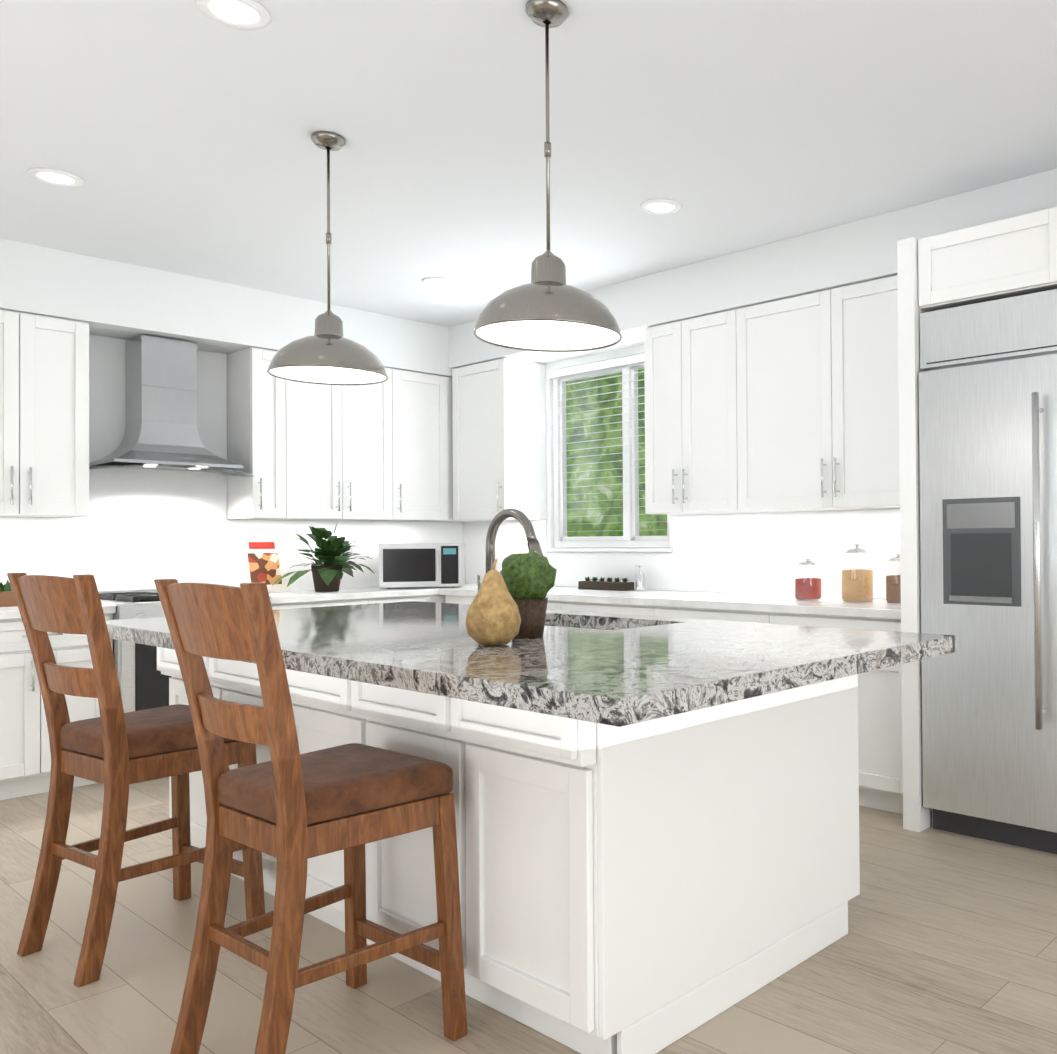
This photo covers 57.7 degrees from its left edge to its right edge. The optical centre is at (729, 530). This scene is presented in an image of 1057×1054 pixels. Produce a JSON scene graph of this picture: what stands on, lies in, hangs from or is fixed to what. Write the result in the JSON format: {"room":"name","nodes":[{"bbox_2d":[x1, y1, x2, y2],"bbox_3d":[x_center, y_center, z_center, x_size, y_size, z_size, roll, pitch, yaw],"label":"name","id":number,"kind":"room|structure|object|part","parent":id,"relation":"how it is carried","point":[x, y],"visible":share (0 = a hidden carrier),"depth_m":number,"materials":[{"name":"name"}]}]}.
{"room":"kitchen","nodes":[
{"label":"kitchen","id":0,"kind":"room"},
{"bbox_2d":[0,238,451,590],"bbox_3d":[-4.307,-0.078,4.094,0.505,2.740,7.750,-1,-1,39],"label":"wall","id":1,"kind":"structure","parent":0,"point":[111,298],"depth_m":5.23,"materials":[{"name":"white paint"}]},
{"bbox_2d":[0,309,95,520],"bbox_3d":[-3.706,-0.587,4.722,0.347,1.022,0.666,-1,-1,39],"label":"upper cabinet","id":2,"kind":"object","parent":1,"relation":"attached to","point":[48,364],"depth_m":4.74,"materials":[{"name":"white wood"}]},
{"bbox_2d":[89,335,253,476],"bbox_3d":[-3.158,-0.703,5.237,0.520,0.770,0.815,-1,-1,39],"label":"range hood","id":3,"kind":"object","parent":1,"relation":"attached to","point":[161,432],"visible":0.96,"depth_m":5.22,"materials":[{"name":"metal"}]},
{"bbox_3d":[-3.155,-0.349,5.233,0.520,0.062,0.815,-1,-1,39],"label":"glass","id":4,"kind":"part","parent":3,"relation":"part of","materials":[{"name":"white"}]},
{"bbox_2d":[0,334,462,590],"bbox_3d":[-3.985,-0.357,4.637,0.017,1.480,6.197,-1,-1,39],"label":"backsplash","id":5,"kind":"structure","parent":1,"relation":"attached to","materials":[{"name":"white"}]},
{"bbox_2d":[224,347,299,520],"bbox_3d":[-2.888,-0.583,5.721,0.347,1.022,0.266,-1,-1,39],"label":"upper cabinet","id":6,"kind":"object","parent":1,"relation":"attached to","point":[262,409],"depth_m":5.62,"materials":[{"name":"white wood"}]},
{"bbox_2d":[300,367,403,524],"bbox_3d":[-2.618,-0.582,6.051,0.347,1.022,0.838,-1,-1,39],"label":"upper cabinet","id":7,"kind":"object","parent":1,"relation":"attached to","point":[365,466],"depth_m":6.01,"materials":[{"name":"white wood"}]},
{"bbox_2d":[380,370,451,524],"bbox_3d":[-2.277,-0.581,6.467,0.347,1.022,0.494,-1,-1,39],"label":"upper cabinet","id":8,"kind":"object","parent":1,"relation":"attached to","point":[427,397],"depth_m":6.44,"materials":[{"name":"white wood"}]},
{"bbox_2d":[444,453,479,524],"bbox_3d":[-2.029,-0.580,6.771,0.347,1.022,0.418,-1,-1,39],"label":"upper cabinet","id":9,"kind":"object","parent":1,"relation":"attached to","point":[452,522],"depth_m":6.83,"materials":[{"name":"white wood"}]},
{"bbox_2d":[0,777,1056,1053],"bbox_3d":[-0.874,1.286,1.279,9.350,0.100,7.750,-1,-1,39],"label":"floor","id":10,"kind":"structure","parent":0,"point":[946,943],"depth_m":2.59,"materials":[{"name":"brown wood"}]},
{"bbox_2d":[0,613,112,800],"bbox_3d":[-3.577,0.858,4.653,0.597,0.868,0.671,-1,-1,39],"label":"base cabinet","id":11,"kind":"object","parent":10,"relation":"on","point":[25,755],"depth_m":4.45,"materials":[{"name":"white wood"}]},
{"bbox_2d":[0,605,115,620],"bbox_3d":[-4.533,0.398,3.475,0.622,0.040,3.707,-1,-1,39],"label":"countertop","id":12,"kind":"structure","parent":11,"relation":"on","point":[11,613],"depth_m":4.40,"materials":[{"name":"white stone"}]},
{"bbox_2d":[0,579,16,606],"bbox_3d":[-3.674,0.314,4.666,0.116,0.136,0.169,-1,-1,39],"label":"box","id":13,"kind":"object","parent":12,"relation":"on","point":[7,598],"visible":0.75,"depth_m":4.66,"materials":[{"name":"brown wood"}]},
{"bbox_2d":[7,573,264,986],"bbox_3d":[-1.830,0.692,2.861,0.486,1.135,0.539,-1,-1,32],"label":"stool","id":14,"kind":"object","parent":10,"relation":"on","point":[115,749],"visible":0.96,"depth_m":2.74,"materials":[{"name":"brown wood"}]},
{"bbox_2d":[60,704,235,758],"bbox_3d":[-1.802,0.624,2.907,0.434,0.079,0.398,-1,-1,32],"label":"cushion","id":15,"kind":"object","parent":14,"relation":"on","point":[165,732],"depth_m":2.76,"materials":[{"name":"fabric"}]},
{"bbox_2d":[98,589,271,712],"bbox_3d":[-3.067,0.813,5.163,0.707,0.960,0.760,-1,-1,39],"label":"range","id":16,"kind":"object","parent":10,"relation":"on","point":[143,682],"visible":0.15,"depth_m":4.77,"materials":[{"name":"metal"}]},
{"bbox_3d":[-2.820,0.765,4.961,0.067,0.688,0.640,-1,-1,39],"label":"handle","id":17,"kind":"part","parent":16,"relation":"part of","materials":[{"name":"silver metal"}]},
{"bbox_2d":[154,579,466,1053],"bbox_3d":[-1.006,0.679,2.225,0.486,1.135,0.539,-1,-1,37],"label":"stool","id":18,"kind":"object","parent":10,"relation":"on","point":[290,808],"visible":1,"depth_m":2.14,"materials":[{"name":"brown wood"}]},
{"bbox_2d":[218,743,452,824],"bbox_3d":[-0.974,0.611,2.268,0.434,0.079,0.398,-1,-1,37],"label":"cushion","id":19,"kind":"object","parent":18,"relation":"on","point":[351,783],"depth_m":2.16,"materials":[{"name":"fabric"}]},
{"bbox_2d":[272,597,379,609],"bbox_3d":[-2.664,0.862,5.768,0.597,0.868,0.682,-1,-1,39],"label":"base cabinet","id":20,"kind":"object","parent":10,"relation":"on","point":[303,604],"depth_m":5.58,"materials":[{"name":"white"}]},
{"bbox_2d":[269,583,480,604],"bbox_3d":[-2.328,0.408,6.168,0.622,0.040,1.724,-1,-1,39],"label":"countertop","id":21,"kind":"structure","parent":20,"relation":"on","point":[366,592],"depth_m":5.81,"materials":[{"name":"white stone"}]},
{"bbox_2d":[239,536,286,592],"bbox_3d":[-2.891,0.208,5.737,0.108,0.356,0.250,-1,-1,31],"label":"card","id":22,"kind":"object","parent":21,"relation":"on","point":[262,560],"visible":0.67,"depth_m":5.73,"materials":[{"name":"white"}]},
{"bbox_2d":[272,524,374,591],"bbox_3d":[-2.503,0.164,5.839,0.486,0.441,0.652,-1,-1,39],"label":"potted plant","id":23,"kind":"object","parent":21,"relation":"on","point":[327,574],"visible":1,"depth_m":5.83,"materials":[{"name":"green plant"}]},
{"bbox_3d":[-2.565,0.304,5.904,0.189,0.162,0.189,-1,-1,39],"label":"pot","id":24,"kind":"part","parent":23,"relation":"part of","materials":[{"name":"brown"}]},
{"bbox_2d":[379,543,465,588],"bbox_3d":[-2.095,0.236,6.343,0.520,0.300,0.402,0,-1,-11],"label":"microwave","id":25,"kind":"object","parent":21,"relation":"on","point":[421,564],"visible":1,"depth_m":6.18,"materials":[{"name":"metal"}]},
{"bbox_2d":[380,597,435,602],"bbox_3d":[-2.367,0.864,6.131,0.597,0.868,0.512,-1,-1,39],"label":"base cabinet","id":26,"kind":"object","parent":10,"relation":"on","point":[382,599],"depth_m":6.00,"materials":[{"name":"white wood"}]},
{"bbox_2d":[436,595,445,602],"bbox_3d":[-2.016,0.865,6.560,0.597,0.868,0.720,-1,-1,39],"label":"base cabinet","id":27,"kind":"object","parent":10,"relation":"on","point":[442,599],"depth_m":6.23,"materials":[{"name":"white wood"}]},
{"bbox_2d":[446,595,474,604],"bbox_3d":[-1.523,0.858,6.236,0.496,0.868,0.596,-1,-1,39],"label":"base cabinet","id":28,"kind":"object","parent":10,"relation":"on","point":[455,599],"depth_m":6.07,"materials":[{"name":"white"}]},
{"bbox_2d":[157,648,859,1053],"bbox_3d":[-0.889,0.816,3.267,2.457,0.879,1.211,-1,-1,39],"label":"kitchen island","id":29,"kind":"object","parent":10,"relation":"on","point":[658,830],"depth_m":2.34,"materials":[{"name":"white wood"}]},
{"bbox_2d":[106,601,956,727],"bbox_3d":[-0.873,0.349,3.104,2.865,0.050,1.370,-1,-1,39],"label":"island countertop","id":30,"kind":"structure","parent":29,"relation":"on","point":[630,671],"depth_m":2.36,"materials":[{"name":"grey stone"}]},
{"bbox_2d":[465,559,520,644],"bbox_3d":[-0.655,0.197,2.571,0.152,0.237,0.152,-1,-1,39],"label":"pear","id":31,"kind":"object","parent":30,"relation":"on","point":[493,617],"visible":1,"depth_m":2.52,"materials":[{"name":"yellow food"}]},
{"bbox_2d":[477,508,543,590],"bbox_3d":[-0.820,0.121,3.449,0.345,0.412,0.100,-1,-1,39],"label":"faucet","id":32,"kind":"object","parent":30,"relation":"on","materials":[{"name":"metal"}]},
{"bbox_2d":[499,549,556,637],"bbox_3d":[-0.602,0.186,2.777,0.169,0.262,0.167,-1,-1,39],"label":"potted plant","id":33,"kind":"object","parent":30,"relation":"on","point":[529,578],"visible":0.94,"depth_m":2.73,"materials":[{"name":"green plant"}]},
{"bbox_3d":[-0.604,0.260,2.774,0.120,0.115,0.120,-1,-1,39],"label":"pot","id":34,"kind":"part","parent":33,"relation":"part of","materials":[{"name":"brown wood"}]},
{"bbox_2d":[550,620,605,627],"bbox_3d":[-0.548,0.458,3.328,0.728,0.192,0.378,-1,-1,39],"label":"sink","id":35,"kind":"object","parent":30,"relation":"in","point":[551,621],"depth_m":3.56,"materials":[{"name":"silver metal"}]},
{"bbox_2d":[551,603,642,614],"bbox_3d":[-0.499,0.841,5.398,0.888,0.868,0.596,-1,-1,39],"label":"base cabinet","id":36,"kind":"object","parent":10,"relation":"on","point":[613,608],"depth_m":5.21,"materials":[{"name":"white"}]},
{"bbox_2d":[643,607,754,622],"bbox_3d":[0.089,0.831,4.917,0.888,0.868,0.596,-1,-1,39],"label":"base cabinet","id":37,"kind":"object","parent":10,"relation":"on","point":[676,612],"depth_m":4.73,"materials":[{"name":"white wood"}]},
{"bbox_2d":[755,611,931,826],"bbox_3d":[0.653,0.822,4.456,0.824,0.868,0.596,-1,-1,39],"label":"base cabinet","id":38,"kind":"object","parent":10,"relation":"on","point":[889,698],"depth_m":4.05,"materials":[{"name":"white wood"}]},
{"bbox_2d":[439,587,920,618],"bbox_3d":[-0.388,0.383,5.293,3.484,0.040,0.622,-1,-1,39],"label":"countertop","id":39,"kind":"structure","parent":38,"relation":"on","point":[701,600],"depth_m":4.73,"materials":[{"name":"white stone"}]},
{"bbox_2d":[578,577,633,590],"bbox_3d":[-0.776,0.331,5.823,0.420,0.079,0.090,-1,-1,39],"label":"tray","id":40,"kind":"object","parent":39,"relation":"on","point":[609,584],"visible":1,"depth_m":5.77,"materials":[{"name":"brown wood"}]},
{"bbox_2d":[635,565,644,590],"bbox_3d":[-0.546,0.289,5.654,0.060,0.155,0.070,-1,-1,39],"label":"soap dispenser","id":41,"kind":"object","parent":39,"relation":"on","point":[640,579],"visible":0.96,"depth_m":5.63,"materials":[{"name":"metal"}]},
{"bbox_2d":[794,558,821,599],"bbox_3d":[0.400,0.244,4.705,0.140,0.210,0.140,-1,-1,39],"label":"canister","id":42,"kind":"object","parent":39,"relation":"on","point":[809,588],"visible":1,"depth_m":4.65,"materials":[{"name":"clear glass"}]},
{"bbox_3d":[0.399,0.156,4.706,0.109,0.034,0.109,-1,-1,39],"label":"lid","id":43,"kind":"part","parent":42,"relation":"part of","materials":[{"name":"silver metal"}]},
{"bbox_2d":[841,544,873,601],"bbox_3d":[0.624,0.204,4.522,0.160,0.282,0.160,-1,-1,39],"label":"canister","id":44,"kind":"object","parent":39,"relation":"on","point":[857,585],"visible":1,"depth_m":4.46,"materials":[{"name":"clear glass"}]},
{"bbox_3d":[0.623,0.086,4.523,0.125,0.046,0.125,-1,-1,39],"label":"lid","id":45,"kind":"part","parent":44,"relation":"part of","materials":[{"name":"clear glass"}]},
{"bbox_2d":[885,553,900,603],"bbox_3d":[0.799,0.224,4.378,0.124,0.238,0.124,-1,-1,39],"label":"canister","id":46,"kind":"object","parent":39,"relation":"on","point":[893,589],"visible":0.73,"depth_m":4.34,"materials":[{"name":"clear glass"}]},
{"bbox_3d":[0.798,0.124,4.380,0.097,0.039,0.097,-1,-1,39],"label":"lid","id":47,"kind":"part","parent":46,"relation":"part of","materials":[{"name":"silver metal"}]},
{"bbox_2d":[919,289,1056,853],"bbox_3d":[1.453,0.163,3.698,1.215,2.158,0.760,-1,-1,39],"label":"fridge","id":48,"kind":"object","parent":10,"relation":"on","point":[988,455],"visible":1,"depth_m":3.66,"materials":[{"name":"metal"}]},
{"bbox_2d":[0,0,1056,326],"bbox_3d":[-0.896,-1.554,1.308,9.350,0.100,7.750,-1,-1,39],"label":"ceiling","id":49,"kind":"structure","parent":0,"point":[174,136],"depth_m":3.43,"materials":[{"name":"white paint"}]},
{"bbox_2d":[27,168,83,186],"bbox_3d":[-2.782,-1.458,3.827,0.190,0.008,0.190,-1,-1,39],"label":"recessed light","id":50,"kind":"object","parent":49,"relation":"in","point":[56,177],"visible":0.96,"depth_m":3.82,"materials":[{"name":"white plastic"}]},
{"bbox_2d":[196,0,270,29],"bbox_3d":[-1.413,-1.481,2.642,0.190,0.008,0.190,-1,-1,39],"label":"recessed light","id":51,"kind":"object","parent":49,"relation":"in","point":[247,14],"visible":1,"depth_m":2.65,"materials":[{"name":"white plastic"}]},
{"bbox_2d":[267,131,387,384],"bbox_3d":[-1.504,-1.027,3.477,0.418,0.897,0.418,-1,-1,39],"label":"pendant light","id":52,"kind":"object","parent":49,"relation":"hanging from","point":[327,353],"visible":1,"depth_m":3.43,"materials":[{"name":"silver metal"}]},
{"bbox_3d":[-1.501,-0.654,3.473,0.060,0.125,0.060,-1,-1,39],"label":"bulb","id":53,"kind":"part","parent":52,"relation":"part of","materials":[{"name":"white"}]},
{"bbox_2d":[422,277,455,286],"bbox_3d":[-1.696,-1.450,5.406,0.190,0.008,0.190,-1,-1,39],"label":"recessed light","id":54,"kind":"object","parent":49,"relation":"in","point":[439,281],"visible":1,"depth_m":5.39,"materials":[{"name":"white plastic"}]},
{"bbox_2d":[473,0,622,351],"bbox_3d":[-0.518,-1.021,2.644,0.418,0.942,0.418,-1,-1,39],"label":"pendant light","id":55,"kind":"object","parent":49,"relation":"hanging from","point":[547,309],"visible":1,"depth_m":2.61,"materials":[{"name":"silver metal"}]},
{"bbox_3d":[-0.515,-0.626,2.640,0.060,0.125,0.060,-1,-1,39],"label":"bulb","id":56,"kind":"part","parent":55,"relation":"part of","materials":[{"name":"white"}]},
{"bbox_2d":[640,199,681,214],"bbox_3d":[-0.313,-1.474,4.222,0.190,0.008,0.190,-1,-1,39],"label":"recessed light","id":57,"kind":"object","parent":49,"relation":"in","point":[660,206],"visible":0.98,"depth_m":4.21,"materials":[{"name":"white plastic"}]},
{"bbox_2d":[448,168,1056,598],"bbox_3d":[1.468,-0.125,4.049,9.200,2.740,0.505,-1,-1,39],"label":"wall","id":58,"kind":"structure","parent":0,"point":[846,254],"depth_m":4.78,"materials":[{"name":"white paint"}]},
{"bbox_2d":[452,357,546,522],"bbox_3d":[-1.624,-0.613,6.486,0.625,1.077,0.346,-1,-1,39],"label":"upper cabinet","id":59,"kind":"object","parent":58,"relation":"attached to","point":[499,412],"depth_m":6.32,"materials":[{"name":"white wood"}]},
{"bbox_2d":[545,363,672,551],"bbox_3d":[-0.778,-0.488,6.073,1.170,1.249,0.140,-1,-1,39],"label":"window","id":60,"kind":"structure","parent":58,"relation":"in","point":[632,538],"depth_m":6.06,"materials":[{"name":"white plastic"}]},
{"bbox_2d":[549,353,669,538],"bbox_3d":[-0.799,-0.529,6.049,1.108,1.160,0.040,-1,-1,39],"label":"window blinds","id":61,"kind":"object","parent":60,"relation":"attached to","point":[611,364],"visible":0.81,"depth_m":6.09,"materials":[{"name":"white plastic"}]},
{"bbox_2d":[644,324,706,518],"bbox_3d":[-0.243,-0.636,5.355,0.354,1.077,0.346,-1,-1,39],"label":"upper cabinet","id":62,"kind":"object","parent":58,"relation":"attached to","point":[657,360],"depth_m":5.28,"materials":[{"name":"white wood"}]},
{"bbox_2d":[463,509,900,598],"bbox_3d":[-0.435,0.138,5.723,4.096,0.456,0.017,-1,-1,39],"label":"backsplash","id":63,"kind":"structure","parent":58,"relation":"attached to","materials":[{"name":"white"}]},
{"bbox_2d":[667,312,722,514],"bbox_3d":[-0.004,-0.640,5.160,0.520,1.077,0.346,-1,-1,39],"label":"upper cabinet","id":64,"kind":"object","parent":58,"relation":"attached to","point":[695,345],"depth_m":5.09,"materials":[{"name":"white wood"}]},
{"bbox_2d":[723,267,925,514],"bbox_3d":[0.569,-0.650,4.691,1.215,1.077,0.346,-1,-1,39],"label":"upper cabinet","id":65,"kind":"object","parent":58,"relation":"attached to","point":[769,419],"depth_m":4.55,"materials":[{"name":"white wood"}]},
{"bbox_2d":[911,210,1046,314],"bbox_3d":[1.257,-1.081,3.919,0.669,0.292,0.672,-1,-1,39],"label":"upper cabinet","id":66,"kind":"object","parent":58,"relation":"attached to","point":[1000,259],"depth_m":3.71,"materials":[{"name":"white wood"}]},
{"bbox_2d":[1043,207,1056,290],"bbox_3d":[1.686,-1.088,3.568,0.668,0.292,0.672,-1,-1,39],"label":"upper cabinet","id":67,"kind":"object","parent":58,"relation":"attached to","point":[1049,215],"depth_m":3.52,"materials":[{"name":"white wood"}]},
{"label":"outside","id":68,"kind":"structure","parent":0,"visible":0},
{"bbox_2d":[566,369,666,536],"bbox_3d":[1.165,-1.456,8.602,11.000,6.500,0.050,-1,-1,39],"label":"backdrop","id":69,"kind":"structure","parent":68,"point":[601,490],"depth_m":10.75,"materials":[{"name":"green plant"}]}
]}

